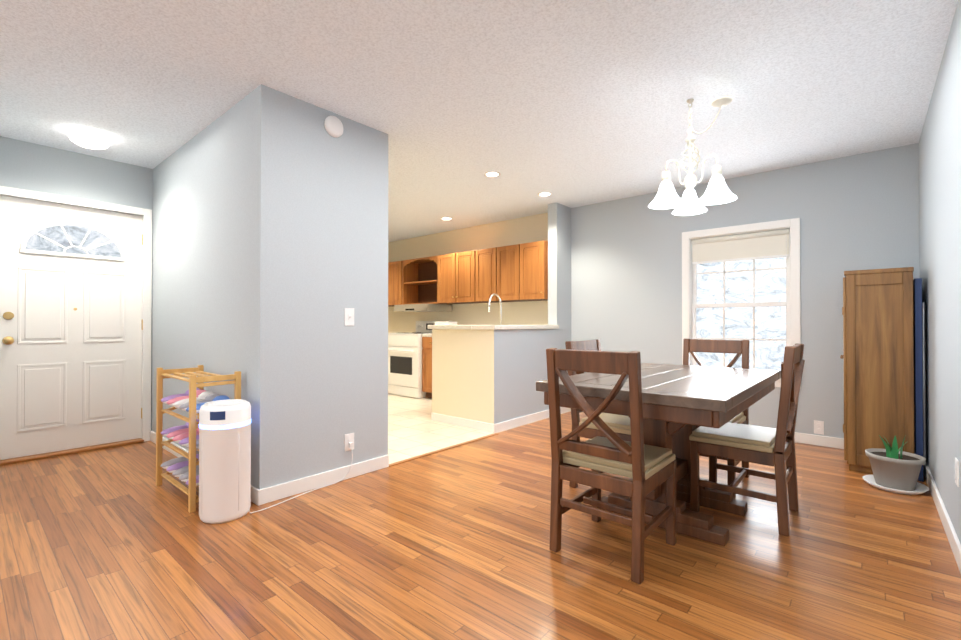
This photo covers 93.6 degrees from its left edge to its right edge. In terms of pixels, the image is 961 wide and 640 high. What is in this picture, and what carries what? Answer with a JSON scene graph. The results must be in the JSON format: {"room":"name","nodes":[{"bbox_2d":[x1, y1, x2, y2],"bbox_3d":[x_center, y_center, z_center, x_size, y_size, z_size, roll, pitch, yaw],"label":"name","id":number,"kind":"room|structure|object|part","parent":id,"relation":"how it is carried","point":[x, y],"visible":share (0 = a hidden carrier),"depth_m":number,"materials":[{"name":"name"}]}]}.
{"room":"dining room","nodes":[
{"label":"dining room","id":0,"kind":"room"},
{"bbox_2d":[0,136,152,411],"bbox_3d":[-3.457,-0.147,3.659,0.120,2.470,1.290,0,-1,41],"label":"wall","id":1,"kind":"structure","parent":0,"point":[24,165],"depth_m":3.71,"materials":[{"name":"grey paint"}]},
{"bbox_2d":[0,195,142,459],"bbox_3d":[-3.349,0.059,3.736,0.123,2.012,0.914,0,-1,41],"label":"entry door","id":2,"kind":"structure","parent":1,"relation":"in","point":[71,324],"depth_m":3.71,"materials":[{"name":"white wood"}]},
{"bbox_2d":[0,438,143,465],"bbox_3d":[-3.361,1.078,3.735,0.156,0.022,0.914,0,-1,41],"label":"trim","id":3,"kind":"structure","parent":1,"relation":"attached to","point":[62,452],"depth_m":3.66,"materials":[{"name":"wood"}]},
{"bbox_2d":[0,186,151,441],"bbox_3d":[-3.369,0.042,3.749,0.137,2.094,1.022,0,-1,41],"label":"door frame","id":4,"kind":"structure","parent":1,"relation":"attached to","point":[146,214],"depth_m":4.05,"materials":[{"name":"white wood"}]},
{"bbox_2d":[388,394,569,463],"bbox_3d":[-1.313,1.102,5.729,4.020,0.005,2.800,0,-1,41],"label":"floor","id":5,"kind":"structure","parent":0,"point":[414,429],"depth_m":4.41,"materials":[{"name":"beige tile"}]},
{"bbox_2d":[388,321,440,398],"bbox_3d":[-0.949,0.558,6.786,0.754,1.092,0.723,0,-1,41],"label":"range","id":6,"kind":"object","parent":5,"relation":"on","point":[404,364],"visible":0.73,"depth_m":6.51,"materials":[{"name":"white metal"}]},
{"bbox_2d":[422,337,431,398],"bbox_3d":[-0.459,0.669,6.435,0.436,0.869,0.616,0,-1,41],"label":"base cabinet","id":7,"kind":"object","parent":5,"relation":"on","point":[427,363],"depth_m":6.28,"materials":[{"name":"brown wood"}]},
{"bbox_2d":[421,334,431,336],"bbox_3d":[-0.200,0.212,6.208,1.128,0.040,0.627,0,-1,41],"label":"countertop","id":8,"kind":"structure","parent":7,"relation":"on","point":[422,335],"depth_m":6.27,"materials":[{"name":"beige stone"}]},
{"bbox_2d":[0,0,957,241],"bbox_3d":[-1.901,-1.438,2.786,7.390,0.100,8.340,0,-1,41],"label":"ceiling","id":9,"kind":"structure","parent":0,"point":[573,103],"depth_m":2.63,"materials":[{"name":"white paint"}]},
{"bbox_2d":[69,129,109,148],"bbox_3d":[-2.913,-1.327,3.365,0.236,0.111,0.236,0,-1,41],"label":"flush ceiling light","id":10,"kind":"object","parent":9,"relation":"attached to","point":[88,139],"visible":1,"depth_m":3.31,"materials":[{"name":"white glass"}]},
{"bbox_2d":[484,171,500,176],"bbox_3d":[0.111,-1.375,4.260,0.156,0.006,0.156,0,-1,41],"label":"recessed light","id":11,"kind":"object","parent":9,"relation":"in","point":[492,174],"visible":1,"depth_m":4.26,"materials":[{"name":"white"}]},
{"bbox_2d":[538,192,551,195],"bbox_3d":[0.700,-1.370,4.914,0.156,0.006,0.156,0,-1,41],"label":"recessed light","id":12,"kind":"object","parent":9,"relation":"in","point":[544,194],"visible":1,"depth_m":4.92,"materials":[{"name":"white"}]},
{"bbox_2d":[648,96,736,215],"bbox_3d":[1.354,-1.053,2.842,0.483,0.668,0.490,0,-1,41],"label":"chandelier","id":13,"kind":"object","parent":9,"relation":"hanging from","point":[690,203],"visible":1,"depth_m":2.80,"materials":[{"name":"white glass"}]},
{"bbox_2d":[0,411,960,639],"bbox_3d":[-1.901,1.112,2.767,7.390,0.060,8.340,0,-1,41],"label":"floor","id":14,"kind":"structure","parent":0,"point":[114,543],"depth_m":2.01,"materials":[{"name":"brown wood"}]},
{"bbox_2d":[156,365,240,512],"bbox_3d":[-1.788,0.697,2.844,0.665,0.770,0.270,0,-1,41],"label":"shoe rack","id":15,"kind":"object","parent":14,"relation":"on","point":[192,400],"visible":0.58,"depth_m":2.77,"materials":[{"name":"brown wood"}]},
{"bbox_2d":[151,84,387,489],"bbox_3d":[-1.884,-0.146,3.770,2.360,2.470,0.930,0,-1,41],"label":"wall block","id":16,"kind":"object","parent":14,"relation":"on","point":[270,240],"visible":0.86,"depth_m":2.99,"materials":[{"name":"grey paint"}]},
{"bbox_2d":[150,431,265,505],"bbox_3d":[-2.136,1.041,3.355,2.240,0.090,0.014,0,-1,41],"label":"baseboard","id":17,"kind":"structure","parent":16,"relation":"attached to","point":[258,497],"depth_m":2.67,"materials":[{"name":"white wood"}]},
{"bbox_2d":[324,116,342,137],"bbox_3d":[-0.970,-1.292,3.006,0.033,0.138,0.138,0,-1,41],"label":"round smoke detector","id":18,"kind":"object","parent":16,"relation":"attached to","point":[333,125],"visible":1,"depth_m":2.99,"materials":[{"name":"white plastic"}]},
{"bbox_2d":[344,308,353,325],"bbox_3d":[-0.894,-0.021,3.093,0.024,0.120,0.075,0,-1,41],"label":"switch plate","id":19,"kind":"object","parent":16,"relation":"attached to","point":[348,316],"visible":1,"depth_m":3.09,"materials":[{"name":"white plastic"}]},
{"bbox_2d":[344,433,353,450],"bbox_3d":[-0.898,0.837,3.093,0.009,0.115,0.074,0,-1,41],"label":"electrical outlet plate","id":20,"kind":"object","parent":16,"relation":"attached to","point":[349,437],"visible":0.9,"depth_m":3.08,"materials":[{"name":"white plastic"}]},
{"bbox_2d":[199,399,353,523],"bbox_3d":[-1.194,0.770,2.756,0.252,0.623,0.924,0,-1,41],"label":"air purifier","id":21,"kind":"object","parent":14,"relation":"on","point":[224,461],"visible":1,"depth_m":2.40,"materials":[{"name":"white plastic"}]},
{"bbox_2d":[266,455,388,502],"bbox_3d":[-0.974,1.038,2.999,0.014,0.090,0.900,0,-1,41],"label":"baseboard","id":22,"kind":"structure","parent":14,"relation":"on","point":[281,491],"depth_m":2.93,"materials":[{"name":"white wood"}]},
{"bbox_2d":[389,433,498,466],"bbox_3d":[-0.262,1.086,3.837,0.040,0.008,1.300,0,-1,41],"label":"trim","id":23,"kind":"structure","parent":14,"relation":"on","point":[430,453],"depth_m":3.74,"materials":[{"name":"wood"}]},
{"bbox_2d":[431,413,493,432],"bbox_3d":[-0.206,1.051,4.639,0.860,0.090,0.018,0,-1,41],"label":"baseboard","id":24,"kind":"structure","parent":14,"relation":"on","point":[483,426],"depth_m":4.60,"materials":[{"name":"white wood"}]},
{"bbox_2d":[432,202,570,423],"bbox_3d":[0.290,-0.135,5.218,0.870,2.470,1.500,0,-1,41],"label":"divider","id":25,"kind":"object","parent":14,"relation":"on","point":[491,376],"visible":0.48,"depth_m":4.74,"materials":[{"name":"beige paint"}]},
{"bbox_2d":[427,325,469,328],"bbox_3d":[-0.266,0.075,4.814,0.630,0.045,0.235,0,-1,41],"label":"countertop","id":26,"kind":"structure","parent":25,"relation":"on","point":[428,326],"depth_m":4.72,"materials":[{"name":"beige stone"}]},
{"bbox_2d":[470,325,558,329],"bbox_3d":[0.520,0.076,4.994,0.301,0.045,1.533,0,-1,41],"label":"countertop","id":27,"kind":"structure","parent":25,"relation":"on","point":[490,327],"depth_m":4.51,"materials":[{"name":"beige stone"}]},
{"bbox_2d":[494,407,570,432],"bbox_3d":[0.608,1.053,4.900,0.014,0.090,1.474,0,-1,41],"label":"baseboard","id":28,"kind":"structure","parent":25,"relation":"attached to","point":[512,423],"depth_m":4.70,"materials":[{"name":"white wood"}]},
{"bbox_2d":[565,339,630,487],"bbox_3d":[0.879,0.610,2.952,0.503,0.947,0.430,0,-1,41],"label":"chair","id":29,"kind":"object","parent":14,"relation":"on","point":[619,426],"visible":0.21,"depth_m":2.89,"materials":[{"name":"brown wood"}]},
{"bbox_2d":[546,348,676,583],"bbox_3d":[0.625,0.604,2.135,0.430,0.947,0.503,0,-1,41],"label":"chair","id":30,"kind":"object","parent":14,"relation":"on","point":[648,469],"visible":1,"depth_m":2.00,"materials":[{"name":"brown wood"}]},
{"bbox_2d":[536,363,780,545],"bbox_3d":[1.082,0.698,2.558,0.870,0.765,1.450,0,-1,41],"label":"dining table","id":31,"kind":"object","parent":14,"relation":"on","point":[680,403],"visible":0.79,"depth_m":2.27,"materials":[{"name":"brown wood"}]},
{"bbox_2d":[683,339,749,494],"bbox_3d":[1.562,0.611,3.110,0.430,0.947,0.503,0,-1,41],"label":"chair","id":32,"kind":"object","parent":14,"relation":"on","point":[738,348],"visible":0.25,"depth_m":3.19,"materials":[{"name":"brown wood"}]},
{"bbox_2d":[689,343,804,535],"bbox_3d":[1.506,0.607,2.545,0.503,0.947,0.430,0,-1,41],"label":"chair","id":33,"kind":"object","parent":14,"relation":"on","point":[748,443],"visible":1,"depth_m":2.42,"materials":[{"name":"brown wood"}]},
{"bbox_2d":[840,267,913,473],"bbox_3d":[2.953,0.366,3.380,0.399,1.440,0.616,0,-1,41],"label":"wardrobe","id":34,"kind":"object","parent":14,"relation":"on","point":[877,356],"visible":0.81,"depth_m":3.15,"materials":[{"name":"brown wood"}]},
{"bbox_2d":[862,435,928,494],"bbox_3d":[2.679,0.909,2.918,0.320,0.348,0.320,0,-1,41],"label":"plant pot","id":35,"kind":"object","parent":14,"relation":"on","point":[895,469],"visible":1,"depth_m":2.86,"materials":[{"name":"grey ceramic"}]},
{"bbox_2d":[913,278,925,481],"bbox_3d":[3.151,0.403,3.255,0.055,1.365,0.590,0,-1,41],"label":"table","id":36,"kind":"object","parent":14,"relation":"on","point":[919,379],"visible":0.71,"depth_m":3.04,"materials":[{"name":"blue"}]},
{"bbox_2d":[388,143,919,437],"bbox_3d":[0.743,-0.130,5.897,7.170,2.470,0.120,0,-1,41],"label":"wall","id":37,"kind":"structure","parent":0,"point":[857,212],"depth_m":4.35,"materials":[{"name":"grey paint"}]},
{"bbox_2d":[388,260,419,306],"bbox_3d":[-1.468,-0.582,7.493,0.940,0.700,0.341,0,-1,41],"label":"upper cabinet","id":38,"kind":"object","parent":37,"relation":"attached to","point":[404,275],"depth_m":7.17,"materials":[{"name":"brown wood"}]},
{"bbox_2d":[436,250,479,303],"bbox_3d":[-0.226,-0.591,6.425,0.816,0.700,0.341,0,-1,41],"label":"upper cabinet","id":39,"kind":"object","parent":37,"relation":"attached to","point":[457,274],"depth_m":6.27,"materials":[{"name":"brown wood"}]},
{"bbox_2d":[394,304,451,311],"bbox_3d":[-0.880,-0.182,6.871,0.760,0.100,0.514,0,-1,41],"label":"range hood","id":40,"kind":"object","parent":39,"relation":"attached to","point":[422,307],"visible":1,"depth_m":6.66,"materials":[{"name":"silver metal"}]},
{"bbox_2d":[480,243,539,302],"bbox_3d":[0.315,-0.594,5.960,0.858,0.700,0.341,0,-1,41],"label":"upper cabinet","id":41,"kind":"object","parent":37,"relation":"attached to","point":[515,273],"depth_m":5.77,"materials":[{"name":"brown wood"}]},
{"bbox_2d":[524,240,547,300],"bbox_3d":[0.708,-0.597,5.622,0.430,0.700,0.341,0,-1,41],"label":"upper cabinet","id":42,"kind":"object","parent":37,"relation":"attached to","point":[535,253],"depth_m":5.44,"materials":[{"name":"brown wood"}]},
{"bbox_2d":[682,218,800,388],"bbox_3d":[2.494,-0.146,4.368,1.000,1.520,0.155,0,-1,41],"label":"window","id":43,"kind":"structure","parent":37,"relation":"in","point":[770,321],"depth_m":4.37,"materials":[{"name":"white glass"}]},
{"bbox_2d":[691,229,788,345],"bbox_3d":[2.486,-0.175,4.359,0.826,1.297,0.047,0,-1,41],"label":"window blind","id":44,"kind":"object","parent":43,"relation":"attached to","point":[764,245],"visible":0.9,"depth_m":4.32,"materials":[{"name":"grey fabric"}]},
{"bbox_3d":[2.515,-0.146,4.393,0.846,1.366,0.050,0,-1,41],"label":"window sashes","id":45,"kind":"part","parent":43,"relation":"part of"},
{"bbox_2d":[814,420,823,434],"bbox_3d":[2.937,0.933,3.917,0.070,0.115,0.009,0,-1,41],"label":"outlet","id":46,"kind":"object","parent":37,"relation":"attached to","point":[818,427],"visible":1,"depth_m":3.91,"materials":[{"name":"white plastic"}]},
{"bbox_2d":[794,432,843,448],"bbox_3d":[2.248,1.050,4.502,3.020,0.090,0.018,0,-1,41],"label":"baseboard","id":47,"kind":"structure","parent":37,"relation":"attached to","point":[826,441],"depth_m":3.91,"materials":[{"name":"white wood"}]},
{"bbox_2d":[919,0,960,543],"bbox_3d":[0.833,-0.171,0.412,0.120,2.470,8.320,0,-1,41],"label":"wall","id":48,"kind":"structure","parent":0,"point":[940,205],"depth_m":2.38,"materials":[{"name":"grey paint"}]},
{"bbox_2d":[923,462,960,572],"bbox_3d":[0.742,1.018,0.402,0.018,0.090,8.200,0,-1,41],"label":"baseboard","id":49,"kind":"structure","parent":48,"relation":"attached to","point":[952,537],"depth_m":2.31,"materials":[{"name":"white wood"}]},
{"bbox_2d":[955,457,958,486],"bbox_3d":[2.158,0.689,2.045,0.009,0.115,0.075,0,-1,41],"label":"outlet","id":50,"kind":"object","parent":48,"relation":"attached to","point":[956,471],"visible":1,"depth_m":2.03,"materials":[{"name":"white plastic"}]}
]}

